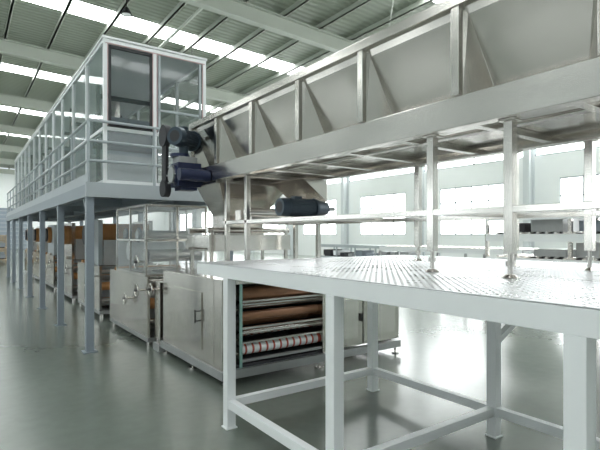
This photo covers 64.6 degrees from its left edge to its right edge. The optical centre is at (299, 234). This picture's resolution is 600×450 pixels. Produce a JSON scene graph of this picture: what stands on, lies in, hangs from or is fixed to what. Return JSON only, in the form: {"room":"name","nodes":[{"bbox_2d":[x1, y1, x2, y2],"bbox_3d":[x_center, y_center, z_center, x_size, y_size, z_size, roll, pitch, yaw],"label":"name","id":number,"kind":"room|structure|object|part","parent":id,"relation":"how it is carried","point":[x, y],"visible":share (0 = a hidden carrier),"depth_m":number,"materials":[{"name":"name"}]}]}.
{"room":"processing plant","nodes":[
{"label":"processing plant","id":0,"kind":"room"},
{"bbox_2d":[0,173,164,241],"bbox_3d":[-32.727,-2.850,52.957,36.500,8.900,0.250,0,0,-35],"label":"wall","id":1,"kind":"structure","parent":0,"point":[7,181],"depth_m":55.56,"materials":[{"name":"paint"}]},
{"bbox_2d":[0,208,26,248],"bbox_3d":[-33.028,-0.700,52.517,5.000,4.600,0.100,0,0,-35],"label":"door","id":2,"kind":"structure","parent":1,"relation":"in","point":[3,211],"depth_m":53.01,"materials":[{"name":"grey paint"}]},
{"bbox_2d":[0,0,433,181],"bbox_3d":[-11.915,-7.362,24.043,34.890,1.397,71.000,0,0,-35],"label":"roof","id":3,"kind":"structure","parent":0,"point":[299,3],"depth_m":17.59,"materials":[{"name":"white plastic"}]},
{"bbox_2d":[0,168,14,174],"bbox_3d":[-32.220,-6.990,52.244,35.900,1.756,0.260,0,0,-35],"label":"rafter","id":4,"kind":"object","parent":3,"relation":"attached to","point":[5,171],"depth_m":52.23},
{"bbox_2d":[0,158,161,179],"bbox_3d":[-27.557,-6.990,45.682,35.900,1.756,0.260,0,0,-35],"label":"rafter","id":5,"kind":"object","parent":3,"relation":"attached to","point":[2,161],"depth_m":45.44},
{"bbox_2d":[0,144,170,169],"bbox_3d":[-22.894,-6.990,39.120,35.900,1.756,0.260,0,0,-35],"label":"rafter","id":6,"kind":"object","parent":3,"relation":"attached to","point":[8,148],"depth_m":38.69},
{"bbox_2d":[0,93,188,129],"bbox_3d":[-13.568,-6.990,25.997,35.900,1.756,0.260,0,0,-35],"label":"rafter","id":7,"kind":"object","parent":3,"relation":"attached to","point":[6,99],"depth_m":25.39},
{"bbox_2d":[0,124,188,153],"bbox_3d":[-18.231,-6.990,32.558,35.900,1.756,0.260,0,0,-35],"label":"rafter","id":8,"kind":"object","parent":3,"relation":"attached to","point":[8,129],"depth_m":32.00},
{"bbox_2d":[0,38,247,103],"bbox_3d":[-8.904,-6.990,19.435,35.900,1.756,0.260,0,0,-35],"label":"rafter","id":9,"kind":"object","parent":3,"relation":"attached to","point":[7,47],"depth_m":18.98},
{"bbox_2d":[179,0,356,52],"bbox_3d":[-4.241,-6.990,12.873,35.900,1.756,0.260,0,0,-35],"label":"rafter","id":10,"kind":"object","parent":3,"relation":"attached to","point":[239,10],"depth_m":15.27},
{"bbox_2d":[148,0,393,182],"bbox_3d":[-14.269,-6.990,30.436,28.100,1.080,55.977,0,0,-35],"label":"beam","id":11,"kind":"structure","parent":3,"relation":"attached to","point":[199,9],"depth_m":16.14,"materials":[{"name":"metal"}]},
{"bbox_2d":[0,0,442,182],"bbox_3d":[-12.004,-7.510,23.796,36.600,1.381,71.300,0,0,-35],"label":"ceiling","id":12,"kind":"structure","parent":0,"point":[33,22],"depth_m":17.68,"materials":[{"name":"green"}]},
{"bbox_2d":[120,0,131,16],"bbox_3d":[-5.197,-7.000,14.218,0.340,0.820,0.340,0,0,-35],"label":"lamp","id":13,"kind":"object","parent":12,"relation":"hanging from","point":[125,12],"visible":1,"depth_m":14.15,"materials":[{"name":"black metal"}]},
{"bbox_2d":[0,249,599,449],"bbox_3d":[-12.090,1.700,23.918,36.600,0.200,71.600,0,0,-35],"label":"floor","id":14,"kind":"structure","parent":0,"point":[127,394],"depth_m":4.92,"materials":[{"name":"grey concrete"}]},
{"bbox_2d":[0,235,6,262],"bbox_3d":[-17.902,0.790,27.762,1.080,1.620,6.060,0,0,-35],"label":"storage rack","id":15,"kind":"object","parent":14,"relation":"on","point":[3,244],"visible":0.91,"depth_m":26.80,"materials":[{"name":"metal"}]},
{"bbox_2d":[25,227,36,276],"bbox_3d":[-10.469,0.650,19.366,1.330,1.900,2.100,0,0,-35],"label":"machine","id":16,"kind":"object","parent":14,"relation":"on","point":[34,244],"visible":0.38,"depth_m":18.59,"materials":[{"name":"metal"}]},
{"bbox_2d":[33,226,56,279],"bbox_3d":[-8.847,0.650,17.084,1.330,1.900,2.100,0,0,-35],"label":"machine","id":17,"kind":"object","parent":14,"relation":"on","point":[36,234],"visible":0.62,"depth_m":16.58,"materials":[{"name":"metal"}]},
{"bbox_2d":[45,225,77,289],"bbox_3d":[-7.225,0.650,14.801,1.330,1.900,2.100,0,0,-35],"label":"machine","id":18,"kind":"object","parent":14,"relation":"on","point":[51,230],"visible":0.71,"depth_m":14.16,"materials":[{"name":"metal"}]},
{"bbox_2d":[64,223,115,301],"bbox_3d":[-5.603,0.650,12.519,1.330,1.900,2.100,0,0,-35],"label":"machine","id":19,"kind":"object","parent":14,"relation":"on","point":[72,233],"visible":0.43,"depth_m":11.74,"materials":[{"name":"metal"}]},
{"bbox_2d":[6,35,232,353],"bbox_3d":[-6.176,-0.595,12.972,2.300,4.390,14.544,0,0,-35],"label":"cabin","id":20,"kind":"object","parent":14,"relation":"on","point":[86,160],"visible":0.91,"depth_m":8.40,"materials":[{"name":"white metal"}]},
{"bbox_2d":[31,77,157,200],"bbox_3d":[-5.864,-1.710,12.395,1.120,1.980,9.800,0,0,-35],"label":"railing","id":21,"kind":"object","parent":20,"relation":"in","point":[121,172],"depth_m":8.59,"materials":[{"name":"metal"}]},
{"bbox_3d":[-6.342,-1.155,12.852,1.790,0.869,14.500,0,0,-35],"label":"railing","id":22,"kind":"part","parent":20,"relation":"part of","materials":[{"name":"white metal"}]},
{"bbox_2d":[78,220,161,317],"bbox_3d":[-3.981,0.650,10.236,1.330,1.900,2.100,0,0,-35],"label":"machine","id":23,"kind":"object","parent":14,"relation":"on","point":[104,234],"visible":0.32,"depth_m":9.55,"materials":[{"name":"metal"}]},
{"bbox_2d":[148,281,165,351],"bbox_3d":[-1.574,1.125,6.868,1.250,0.950,0.260,0,0,-35],"label":"pipe","id":24,"kind":"object","parent":14,"relation":"on","point":[158,288],"visible":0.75,"depth_m":6.51,"materials":[{"name":"silver metal"}]},
{"bbox_2d":[110,204,206,346],"bbox_3d":[-2.317,0.580,7.852,1.380,2.040,2.155,0,0,-35],"label":"machine","id":25,"kind":"object","parent":14,"relation":"on","point":[132,308],"visible":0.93,"depth_m":7.27,"materials":[{"name":"metal"}]},
{"bbox_2d":[171,212,172,241],"bbox_3d":[-16.008,-2.240,60.024,0.545,7.680,0.400,0,0,-35],"label":"steel column","id":26,"kind":"structure","parent":14,"relation":"on","point":[171,212],"depth_m":59.94,"materials":[{"name":"metal"}]},
{"bbox_2d":[192,209,196,234],"bbox_3d":[-12.184,-2.240,54.644,0.545,7.680,0.400,0,0,-35],"label":"steel column","id":27,"kind":"structure","parent":14,"relation":"on","point":[194,212],"depth_m":54.66,"materials":[{"name":"metal"}]},
{"bbox_2d":[160,269,400,387],"bbox_3d":[-0.276,1.037,6.447,2.720,1.126,1.890,0,0,-35],"label":"machine","id":28,"kind":"object","parent":14,"relation":"on","point":[278,328],"visible":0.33,"depth_m":5.61,"materials":[{"name":"silver metal"}]},
{"bbox_2d":[288,225,292,254],"bbox_3d":[-0.715,-2.240,38.505,0.545,7.680,0.400,0,0,-35],"label":"steel column","id":29,"kind":"structure","parent":14,"relation":"on","point":[290,252],"depth_m":38.51,"materials":[{"name":"metal"}]},
{"bbox_2d":[341,177,348,249],"bbox_3d":[3.109,-2.240,33.125,0.545,7.680,0.400,0,0,-35],"label":"steel column","id":30,"kind":"structure","parent":14,"relation":"on","point":[344,181],"depth_m":33.13,"materials":[{"name":"metal"}]},
{"bbox_2d":[321,244,440,257],"bbox_3d":[3.476,1.040,22.712,1.080,1.120,7.060,0,0,-35],"label":"conveyor","id":31,"kind":"object","parent":14,"relation":"on","point":[333,252],"visible":0.4,"depth_m":23.06,"materials":[{"name":"silver metal"}]},
{"bbox_2d":[197,255,599,449],"bbox_3d":[1.662,0.924,3.107,2.790,1.352,5.140,0,0,-35],"label":"table","id":32,"kind":"object","parent":14,"relation":"on","point":[552,296],"visible":0.94,"depth_m":2.86,"materials":[{"name":"metal"}]},
{"bbox_2d":[159,0,599,277],"bbox_3d":[0.909,-0.504,3.682,1.612,1.952,7.750,0,0,-35],"label":"conveyor","id":33,"kind":"object","parent":32,"relation":"on","point":[451,80],"visible":0.94,"depth_m":3.50,"materials":[{"name":"silver metal"}]},
{"bbox_3d":[0.082,-0.286,5.027,0.722,0.230,0.209,0,0,-35],"label":"gear motor","id":34,"kind":"part","parent":33,"relation":"part of","materials":[{"name":"metal"}]},
{"bbox_2d":[421,167,423,254],"bbox_3d":[6.932,-2.240,27.745,0.545,7.680,0.400,0,0,-35],"label":"steel column","id":35,"kind":"structure","parent":14,"relation":"on","point":[422,167],"depth_m":27.83,"materials":[{"name":"metal"}]},
{"bbox_2d":[379,245,538,257],"bbox_3d":[4.519,0.970,14.253,0.980,1.260,5.060,0,0,-35],"label":"conveyor","id":36,"kind":"object","parent":14,"relation":"on","point":[465,250],"visible":0.31,"depth_m":13.69,"materials":[{"name":"metal"}]},
{"bbox_2d":[523,149,534,253],"bbox_3d":[10.755,-2.240,22.365,0.545,7.680,0.400,0,0,-35],"label":"steel column","id":37,"kind":"structure","parent":14,"relation":"on","point":[529,155],"depth_m":22.33,"materials":[{"name":"metal"}]},
{"bbox_2d":[485,209,599,263],"bbox_3d":[5.092,0.570,8.526,1.080,2.060,3.260,0,0,-35],"label":"conveyor","id":38,"kind":"object","parent":14,"relation":"on","point":[570,230],"visible":0.44,"depth_m":8.58,"materials":[{"name":"silver metal"}]},
{"bbox_2d":[165,148,599,257],"bbox_3d":[2.684,-2.615,34.417,0.250,8.430,71.000,0,0,-35],"label":"wall","id":39,"kind":"structure","parent":0,"point":[549,169],"depth_m":26.54,"materials":[{"name":"paint"}]},
{"bbox_2d":[179,213,191,230],"bbox_3d":[-13.800,-1.300,57.544,0.130,2.600,4.000,0,0,-35],"label":"window","id":40,"kind":"structure","parent":39,"relation":"in","point":[181,216],"depth_m":58.30,"materials":[{"name":"white glass"}]},
{"bbox_2d":[201,211,212,234],"bbox_3d":[-9.977,-1.300,52.164,0.130,2.600,4.000,0,0,-35],"label":"window","id":41,"kind":"structure","parent":39,"relation":"in","point":[209,215],"depth_m":52.62,"materials":[{"name":"white glass"}]},
{"bbox_2d":[263,205,284,234],"bbox_3d":[-2.331,-1.300,41.404,0.130,2.600,4.000,0,0,-35],"label":"window","id":42,"kind":"structure","parent":39,"relation":"in","point":[273,206],"depth_m":41.38,"materials":[{"name":"white glass"}]},
{"bbox_2d":[304,199,335,234],"bbox_3d":[1.493,-1.300,36.025,0.130,2.600,4.000,0,0,-35],"label":"window","id":43,"kind":"structure","parent":39,"relation":"in","point":[326,229],"depth_m":35.22,"materials":[{"name":"white glass"}]},
{"bbox_2d":[360,192,404,234],"bbox_3d":[5.316,-1.300,30.645,0.130,2.600,4.000,0,0,-35],"label":"window","id":44,"kind":"structure","parent":39,"relation":"in","point":[395,202],"depth_m":30.61,"materials":[{"name":"white glass"}]},
{"bbox_2d":[327,141,599,184],"bbox_3d":[2.651,-4.750,34.394,0.130,2.100,69.000,0,0,-35],"label":"window","id":45,"kind":"structure","parent":39,"relation":"in","point":[575,146],"depth_m":25.33,"materials":[{"name":"white"}]},
{"bbox_2d":[440,183,502,234],"bbox_3d":[9.139,-1.300,25.265,0.130,2.600,4.000,0,0,-35],"label":"window","id":46,"kind":"structure","parent":39,"relation":"in","point":[488,195],"depth_m":25.38,"materials":[{"name":"white glass"}]},
{"bbox_2d":[560,174,599,219],"bbox_3d":[12.962,-1.300,19.885,0.130,2.600,4.000,0,0,-35],"label":"window","id":47,"kind":"structure","parent":39,"relation":"in","point":[572,187],"depth_m":21.07,"materials":[{"name":"white glass"}]}
]}

